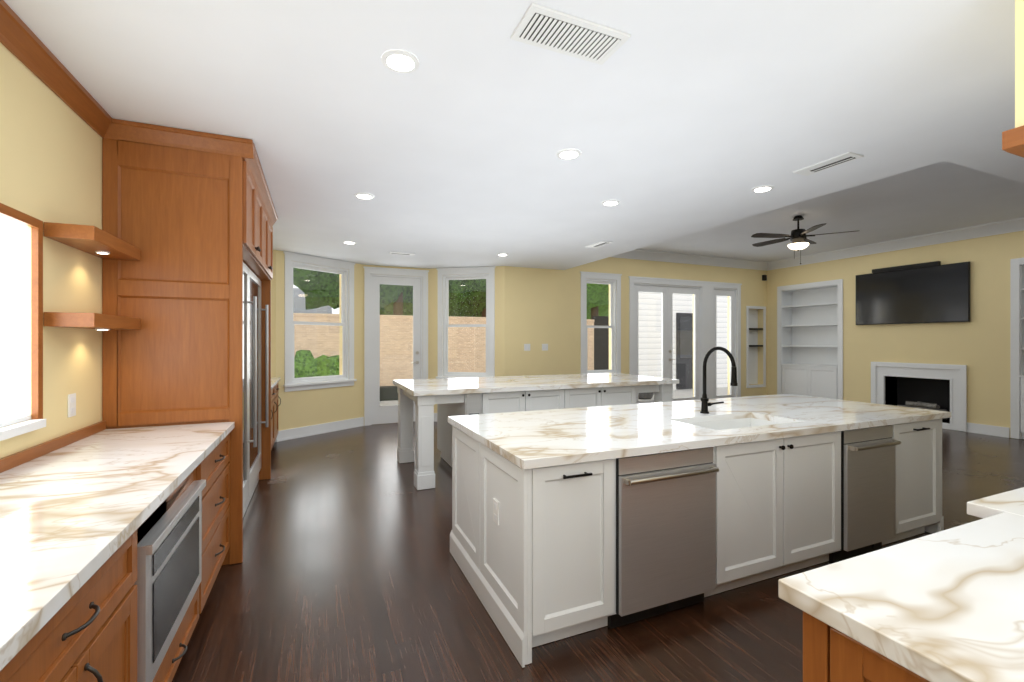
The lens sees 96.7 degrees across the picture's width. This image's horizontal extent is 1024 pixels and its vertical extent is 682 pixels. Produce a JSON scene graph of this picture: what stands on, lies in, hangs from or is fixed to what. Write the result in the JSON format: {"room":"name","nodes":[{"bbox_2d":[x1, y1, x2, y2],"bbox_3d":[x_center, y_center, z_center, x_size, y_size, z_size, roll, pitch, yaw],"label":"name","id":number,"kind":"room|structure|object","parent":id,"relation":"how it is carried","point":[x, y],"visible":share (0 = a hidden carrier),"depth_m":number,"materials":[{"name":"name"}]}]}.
{"room":"kitchen","nodes":[
{"label":"kitchen","id":0,"kind":"room"},
{"bbox_2d":[0,43,101,458],"bbox_3d":[-2.015,-0.295,1.451,0.250,3.450,10.250,0,0,-23],"label":"wall","id":1,"kind":"structure","parent":0,"point":[51,156],"depth_m":2.19,"materials":[{"name":"yellow paint"}]},
{"bbox_2d":[0,203,45,440],"bbox_3d":[-1.924,-0.077,1.365,0.250,0.921,1.396,0,0,-23],"label":"window","id":2,"kind":"structure","parent":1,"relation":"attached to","point":[13,323],"depth_m":1.93,"materials":[{"name":"brown wood"}]},
{"bbox_2d":[0,0,111,137],"bbox_3d":[-1.112,-1.237,-0.265,0.064,0.104,6.385,0,0,-23],"label":"crown molding","id":3,"kind":"structure","parent":1,"relation":"attached to","point":[20,40],"depth_m":2.06,"materials":[{"name":"brown wood"}]},
{"bbox_2d":[68,393,75,416],"bbox_3d":[-2.247,0.328,2.325,0.007,0.115,0.072,0,0,-23],"label":"outlet","id":4,"kind":"object","parent":1,"relation":"attached to","point":[71,405],"visible":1,"depth_m":2.32,"materials":[{"name":"white plastic"}]},
{"bbox_2d":[44,312,140,329],"bbox_3d":[-2.183,-0.095,2.403,0.182,0.076,0.614,0,0,-23],"label":"floating shelf","id":5,"kind":"object","parent":1,"relation":"attached to","point":[96,321],"visible":1,"depth_m":2.15,"materials":[{"name":"brown wood"}]},
{"bbox_2d":[44,222,140,260],"bbox_3d":[-2.183,-0.508,2.403,0.182,0.076,0.614,0,0,-23],"label":"floating shelf","id":6,"kind":"object","parent":1,"relation":"attached to","point":[96,241],"visible":1,"depth_m":2.24,"materials":[{"name":"brown wood"}]},
{"bbox_2d":[271,250,275,377],"bbox_3d":[-3.794,-0.295,6.400,0.860,3.450,0.250,0,0,-23],"label":"wall","id":7,"kind":"structure","parent":0,"point":[273,327],"depth_m":6.44,"materials":[{"name":"paint"}]},
{"bbox_2d":[276,250,362,430],"bbox_3d":[-3.035,-0.295,7.137,0.250,3.450,1.484,0,0,34],"label":"wall","id":8,"kind":"structure","parent":0,"point":[301,408],"depth_m":7.04,"materials":[{"name":"yellow paint"}]},
{"bbox_2d":[283,251,356,391],"bbox_3d":[-2.968,-0.277,7.049,0.160,2.017,1.210,0,0,34],"label":"window bay","id":9,"kind":"object","parent":8,"relation":"attached to","point":[291,382],"visible":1,"depth_m":7.03,"materials":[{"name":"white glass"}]},
{"bbox_2d":[363,265,428,416],"bbox_3d":[-2.047,-0.295,8.014,1.120,3.450,0.250,0,0,-23],"label":"wall","id":10,"kind":"structure","parent":0,"point":[363,314],"depth_m":7.82,"materials":[{"name":"paint"}]},
{"bbox_2d":[363,266,428,425],"bbox_3d":[-2.018,0.087,7.944,1.110,2.685,0.162,0,0,-23],"label":"glass door","id":11,"kind":"structure","parent":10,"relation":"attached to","point":[375,412],"depth_m":7.84,"materials":[{"name":"white metal"}]},
{"bbox_2d":[429,266,503,412],"bbox_3d":[-0.780,-0.295,8.095,1.384,3.450,0.250,0,0,12],"label":"wall","id":12,"kind":"structure","parent":0,"point":[433,322],"depth_m":8.08,"materials":[{"name":"yellow paint"}]},
{"bbox_2d":[436,266,495,377],"bbox_3d":[-0.802,-0.277,7.992,1.080,2.017,0.160,0,0,12],"label":"window","id":13,"kind":"structure","parent":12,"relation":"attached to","point":[445,275],"depth_m":8.01,"materials":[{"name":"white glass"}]},
{"bbox_2d":[4,0,1023,269],"bbox_3d":[2.845,-1.705,3.958,11.260,0.830,11.650,0,0,-23],"label":"ceiling","id":14,"kind":"structure","parent":0,"point":[672,118],"depth_m":2.48,"materials":[{"name":"white paint"}]},
{"bbox_2d":[343,241,355,243],"bbox_3d":[-2.121,-1.285,5.944,0.170,0.010,0.170,0,0,-23],"label":"recessed light","id":15,"kind":"object","parent":14,"relation":"in","point":[349,242],"visible":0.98,"depth_m":5.92,"materials":[{"name":"white plastic"}]},
{"bbox_2d":[354,193,373,198],"bbox_3d":[-1.310,-1.285,4.040,0.170,0.010,0.170,0,0,-23],"label":"recessed light","id":16,"kind":"object","parent":14,"relation":"in","point":[364,195],"visible":0.96,"depth_m":4.02,"materials":[{"name":"white plastic"}]},
{"bbox_2d":[381,49,418,72],"bbox_3d":[-0.513,-1.285,2.097,0.170,0.010,0.170,0,0,-23],"label":"recessed light","id":17,"kind":"object","parent":14,"relation":"in","point":[401,61],"visible":1,"depth_m":2.08,"materials":[{"name":"white plastic"}]},
{"bbox_2d":[389,252,414,255],"bbox_3d":[-1.615,-1.282,6.693,0.360,0.016,0.140,0,0,-23],"label":"ceiling vent","id":18,"kind":"object","parent":14,"relation":"in","point":[402,253],"visible":1,"depth_m":6.66,"materials":[{"name":"grey metal"}]},
{"bbox_2d":[556,149,580,159],"bbox_3d":[0.392,-1.285,3.135,0.170,0.010,0.170,0,0,-23],"label":"recessed light","id":19,"kind":"object","parent":14,"relation":"in","point":[567,154],"visible":0.96,"depth_m":3.12,"materials":[{"name":"white plastic"}]},
{"bbox_2d":[511,3,630,64],"bbox_3d":[0.246,-1.280,1.921,0.460,0.018,0.210,0,0,-23],"label":"ceiling vent","id":20,"kind":"object","parent":14,"relation":"in","point":[540,26],"visible":0.98,"depth_m":1.90,"materials":[{"name":"grey metal"}]},
{"bbox_2d":[586,241,611,247],"bbox_3d":[1.156,-1.282,6.059,0.160,0.016,0.400,0,0,-23],"label":"ceiling vent","id":21,"kind":"object","parent":14,"relation":"in","point":[598,244],"visible":1,"depth_m":6.04,"materials":[{"name":"grey metal"}]},
{"bbox_2d":[601,200,619,205],"bbox_3d":[0.920,-1.285,4.241,0.170,0.010,0.170,0,0,-23],"label":"recessed light","id":22,"kind":"object","parent":14,"relation":"in","point":[610,202],"visible":0.9,"depth_m":4.22,"materials":[{"name":"white plastic"}]},
{"bbox_2d":[751,185,773,192],"bbox_3d":[2.120,-1.285,3.850,0.170,0.010,0.170,0,0,-23],"label":"recessed light","id":23,"kind":"object","parent":14,"relation":"in","point":[764,188],"visible":0.96,"depth_m":3.83,"materials":[{"name":"white plastic"}]},
{"bbox_2d":[793,152,863,175],"bbox_3d":[2.293,-1.282,3.315,0.160,0.016,0.400,0,0,-23],"label":"ceiling vent","id":24,"kind":"object","parent":14,"relation":"in","point":[830,163],"visible":0.95,"depth_m":3.28,"materials":[{"name":"grey metal"}]},
{"bbox_2d":[172,422,1023,681],"bbox_3d":[2.865,1.490,3.912,11.660,0.120,11.950,0,0,-23],"label":"floor","id":25,"kind":"structure","parent":0,"point":[347,569],"depth_m":2.47,"materials":[{"name":"brown wood"}]},
{"bbox_2d":[0,481,155,681],"bbox_3d":[-1.295,0.946,0.937,0.669,0.962,0.800,0,0,-23],"label":"base cabinet","id":26,"kind":"object","parent":25,"relation":"on","point":[114,545],"depth_m":1.18,"materials":[{"name":"white stone"}]},
{"bbox_2d":[0,433,211,681],"bbox_3d":[-1.608,0.946,1.673,0.672,0.962,0.800,0,0,-23],"label":"base cabinet","id":27,"kind":"object","parent":25,"relation":"on","point":[180,467],"depth_m":1.84,"materials":[{"name":"white stone"}]},
{"bbox_2d":[38,421,234,586],"bbox_3d":[-1.923,0.946,2.410,0.669,0.962,0.802,0,0,-23],"label":"base cabinet","id":28,"kind":"object","parent":25,"relation":"on","point":[220,431],"depth_m":2.57,"materials":[{"name":"brown wood"}]},
{"bbox_2d":[102,118,277,564],"bbox_3d":[-2.408,0.070,3.681,0.776,2.718,2.011,0,0,-23],"label":"tall cabinet","id":29,"kind":"object","parent":25,"relation":"on","point":[191,215],"visible":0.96,"depth_m":2.83,"materials":[{"name":"brown wood"}]},
{"bbox_2d":[271,381,274,449],"bbox_3d":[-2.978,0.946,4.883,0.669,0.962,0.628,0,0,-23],"label":"base cabinet","id":30,"kind":"object","parent":25,"relation":"on","point":[274,405],"depth_m":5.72,"materials":[{"name":"brown wood"}]},
{"bbox_2d":[271,377,278,439],"bbox_3d":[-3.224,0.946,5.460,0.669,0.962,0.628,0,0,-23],"label":"base cabinet","id":31,"kind":"object","parent":25,"relation":"on","point":[276,379],"depth_m":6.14,"materials":[{"name":"brown wood"}]},
{"bbox_2d":[393,373,678,489],"bbox_3d":[0.299,0.948,5.520,3.220,0.956,1.320,0,0,-23],"label":"kitchen island","id":32,"kind":"object","parent":25,"relation":"on","point":[469,396],"visible":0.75,"depth_m":5.03,"materials":[{"name":"stone"}]},
{"bbox_2d":[448,347,950,667],"bbox_3d":[1.377,0.733,3.190,3.405,1.390,1.283,0,0,-23],"label":"kitchen island","id":33,"kind":"object","parent":25,"relation":"on","point":[567,522],"visible":0.98,"depth_m":2.50,"materials":[{"name":"white wood"}]},
{"bbox_2d":[777,279,842,399],"bbox_3d":[6.314,0.111,9.541,0.361,2.636,1.370,0,0,-23],"label":"built-in bookcase","id":34,"kind":"object","parent":25,"relation":"on","point":[809,339],"visible":0.67,"depth_m":9.62,"materials":[{"name":"white wood"}]},
{"bbox_2d":[778,487,1023,681],"bbox_3d":[1.941,0.971,0.375,2.035,0.912,2.372,0,0,-23],"label":"kitchen island","id":35,"kind":"object","parent":25,"relation":"on","point":[946,605],"depth_m":0.91,"materials":[{"name":"white stone"}]},
{"bbox_2d":[871,362,966,431],"bbox_3d":[7.023,0.903,7.821,0.356,1.051,1.340,0,0,-23],"label":"fireplace surround","id":36,"kind":"object","parent":25,"relation":"on","point":[956,375],"visible":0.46,"depth_m":7.57,"materials":[{"name":"white"}]},
{"bbox_2d":[1010,258,1023,438],"bbox_3d":[7.766,0.111,6.138,0.362,2.636,1.370,0,0,-23],"label":"built-in bookcase","id":37,"kind":"object","parent":25,"relation":"on","point":[1016,348],"visible":0.98,"depth_m":6.64,"materials":[{"name":"white wood"}]},
{"bbox_2d":[504,257,766,396],"bbox_3d":[2.949,-0.295,9.275,6.800,3.450,0.250,0,0,-23],"label":"wall","id":38,"kind":"structure","parent":0,"point":[542,306],"depth_m":8.36,"materials":[{"name":"yellow paint"}]},
{"bbox_2d":[524,344,529,350],"bbox_3d":[0.268,0.110,7.990,0.120,0.120,0.008,0,0,-23],"label":"switch plate","id":39,"kind":"object","parent":38,"relation":"attached to","point":[526,347],"visible":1,"depth_m":7.99,"materials":[{"name":"white plastic"}]},
{"bbox_2d":[542,344,547,350],"bbox_3d":[0.590,0.110,8.127,0.120,0.120,0.008,0,0,-23],"label":"switch plate","id":40,"kind":"object","parent":38,"relation":"attached to","point":[544,347],"visible":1,"depth_m":8.12,"materials":[{"name":"white plastic"}]},
{"bbox_2d":[580,271,621,373],"bbox_3d":[1.670,-0.277,8.615,0.930,2.017,0.160,0,0,-23],"label":"window","id":41,"kind":"structure","parent":38,"relation":"in","point":[614,281],"depth_m":8.68,"materials":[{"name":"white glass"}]},
{"bbox_2d":[275,413,1009,441],"bbox_3d":[2.800,1.355,3.938,10.560,0.150,11.050,0,0,-23],"label":"baseboard","id":42,"kind":"structure","parent":38,"relation":"attached to","point":[311,430],"depth_m":6.95,"materials":[{"name":"white wood"}]},
{"bbox_2d":[628,276,741,403],"bbox_3d":[3.632,0.085,9.483,3.020,2.690,0.162,0,0,-23],"label":"door","id":43,"kind":"structure","parent":38,"relation":"in","point":[706,293],"depth_m":9.57,"materials":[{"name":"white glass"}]},
{"bbox_2d":[611,249,766,269],"bbox_3d":[3.333,-1.685,9.227,5.130,0.170,0.139,0,0,-23],"label":"crown molding","id":44,"kind":"structure","parent":38,"relation":"attached to","point":[639,254],"depth_m":9.37,"materials":[{"name":"white paint"}]},
{"bbox_2d":[746,306,765,387],"bbox_3d":[5.450,0.130,10.268,0.600,1.820,0.155,0,0,-23],"label":"shelf niche","id":45,"kind":"object","parent":38,"relation":"in","point":[748,345],"visible":0.85,"depth_m":10.20,"materials":[{"name":"white wood"}]},
{"bbox_2d":[639,161,1023,261],"bbox_3d":[4.573,-1.945,7.021,5.680,0.350,5.770,0,0,-23],"label":"ceiling","id":46,"kind":"structure","parent":0,"point":[939,197],"depth_m":6.42,"materials":[{"name":"white paint"}]},
{"bbox_2d":[751,215,859,263],"bbox_3d":[4.030,-1.430,6.492,1.332,0.680,1.297,0,0,-23],"label":"ceiling fan","id":47,"kind":"object","parent":46,"relation":"hanging from","point":[799,240],"visible":1,"depth_m":6.39,"materials":[{"name":"black metal"}]},
{"bbox_2d":[767,231,1023,427],"bbox_3d":[8.007,-0.295,5.724,0.420,3.450,10.250,0,0,-23],"label":"wall","id":48,"kind":"structure","parent":0,"point":[978,344],"depth_m":7.61,"materials":[{"name":"yellow paint"}]},
{"bbox_2d":[763,217,1023,270],"bbox_3d":[6.812,-1.685,7.813,0.140,0.170,5.470,0,0,-23],"label":"crown molding","id":49,"kind":"structure","parent":48,"relation":"attached to","point":[993,228],"depth_m":7.78,"materials":[{"name":"white paint"}]},
{"bbox_2d":[856,261,969,324],"bbox_3d":[6.817,-0.802,7.848,0.098,1.005,1.630,0,0,-23],"label":"screen","id":50,"kind":"object","parent":48,"relation":"attached to","point":[933,292],"visible":0.98,"depth_m":7.73,"materials":[{"name":"black"}]},
{"bbox_2d":[1015,0,1023,127],"bbox_3d":[2.686,-1.020,0.917,1.140,0.540,1.980,0,0,-23],"label":"wall","id":51,"kind":"structure","parent":0,"point":[1019,63],"depth_m":1.59,"materials":[{"name":"yellow paint"}]},
{"bbox_2d":[1002,125,1023,157],"bbox_3d":[2.675,-0.716,0.929,1.150,0.065,2.012,0,0,-23],"label":"shelf","id":52,"kind":"object","parent":51,"relation":"attached to","point":[1012,141],"visible":1,"depth_m":1.61,"materials":[{"name":"brown wood"}]},
{"label":"outside","id":53,"kind":"structure","parent":0,"visible":0},
{"bbox_2d":[293,288,331,313],"bbox_3d":[-12.339,-1.520,18.166,9.550,1.900,3.900,0,0,-23],"label":"roof","id":54,"kind":"structure","parent":53,"point":[299,308],"depth_m":19.63,"materials":[{"name":"grey"}]},
{"bbox_2d":[380,387,727,405],"bbox_3d":[-0.364,1.600,16.151,40.000,0.100,38.000,0,0,-23],"label":"ground","id":55,"kind":"structure","parent":53,"point":[722,391],"depth_m":13.18,"materials":[{"name":"concrete"}]},
{"bbox_2d":[294,350,338,377],"bbox_3d":[-4.717,1.044,10.352,2.200,1.691,1.208,0,0,-23],"label":"bush","id":56,"kind":"object","parent":55,"relation":"on","point":[322,369],"depth_m":10.03,"materials":[{"name":"green plant"}]},
{"bbox_2d":[293,268,485,316],"bbox_3d":[-3.880,-2.487,15.272,7.040,8.077,6.604,0,0,-23],"label":"tree","id":57,"kind":"object","parent":55,"relation":"on","point":[330,299],"depth_m":14.03,"materials":[{"name":"green plant"}]},
{"bbox_2d":[293,313,594,400],"bbox_3d":[-4.633,0.425,11.630,18.600,2.250,0.730,0,0,-23],"label":"fence","id":58,"kind":"object","parent":55,"relation":"on","point":[457,340],"depth_m":12.38,"materials":[{"name":"brown wood"}]},
{"bbox_2d":[592,316,608,369],"bbox_3d":[3.020,0.340,15.099,0.800,2.320,0.050,0,0,-23],"label":"gate","id":59,"kind":"object","parent":58,"relation":"attached to","point":[604,345],"depth_m":15.05,"materials":[{"name":"grey"}]},
{"bbox_2d":[449,303,485,316],"bbox_3d":[-1.306,-2.448,17.090,8.134,8.000,6.651,0,0,-23],"label":"tree","id":60,"kind":"object","parent":55,"relation":"on","point":[480,305],"depth_m":16.09,"materials":[{"name":"green plant"}]},
{"bbox_2d":[587,283,608,318],"bbox_3d":[2.924,-2.199,18.243,6.314,7.503,5.112,0,0,-23],"label":"tree","id":61,"kind":"object","parent":55,"relation":"on","point":[599,290],"depth_m":16.98,"materials":[{"name":"green plant"}]},
{"bbox_2d":[638,392,653,399],"bbox_3d":[3.559,1.335,12.204,0.670,0.430,0.670,0,0,-23],"label":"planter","id":62,"kind":"object","parent":55,"relation":"on","point":[644,395],"depth_m":12.02,"materials":[{"name":"grey"}]},
{"bbox_2d":[638,292,727,389],"bbox_3d":[8.760,-0.610,16.041,11.300,4.320,0.360,0,0,-23],"label":"door glass","id":63,"kind":"object","parent":55,"relation":"on","point":[679,362],"depth_m":14.38,"materials":[{"name":"clear glass"}]}
]}

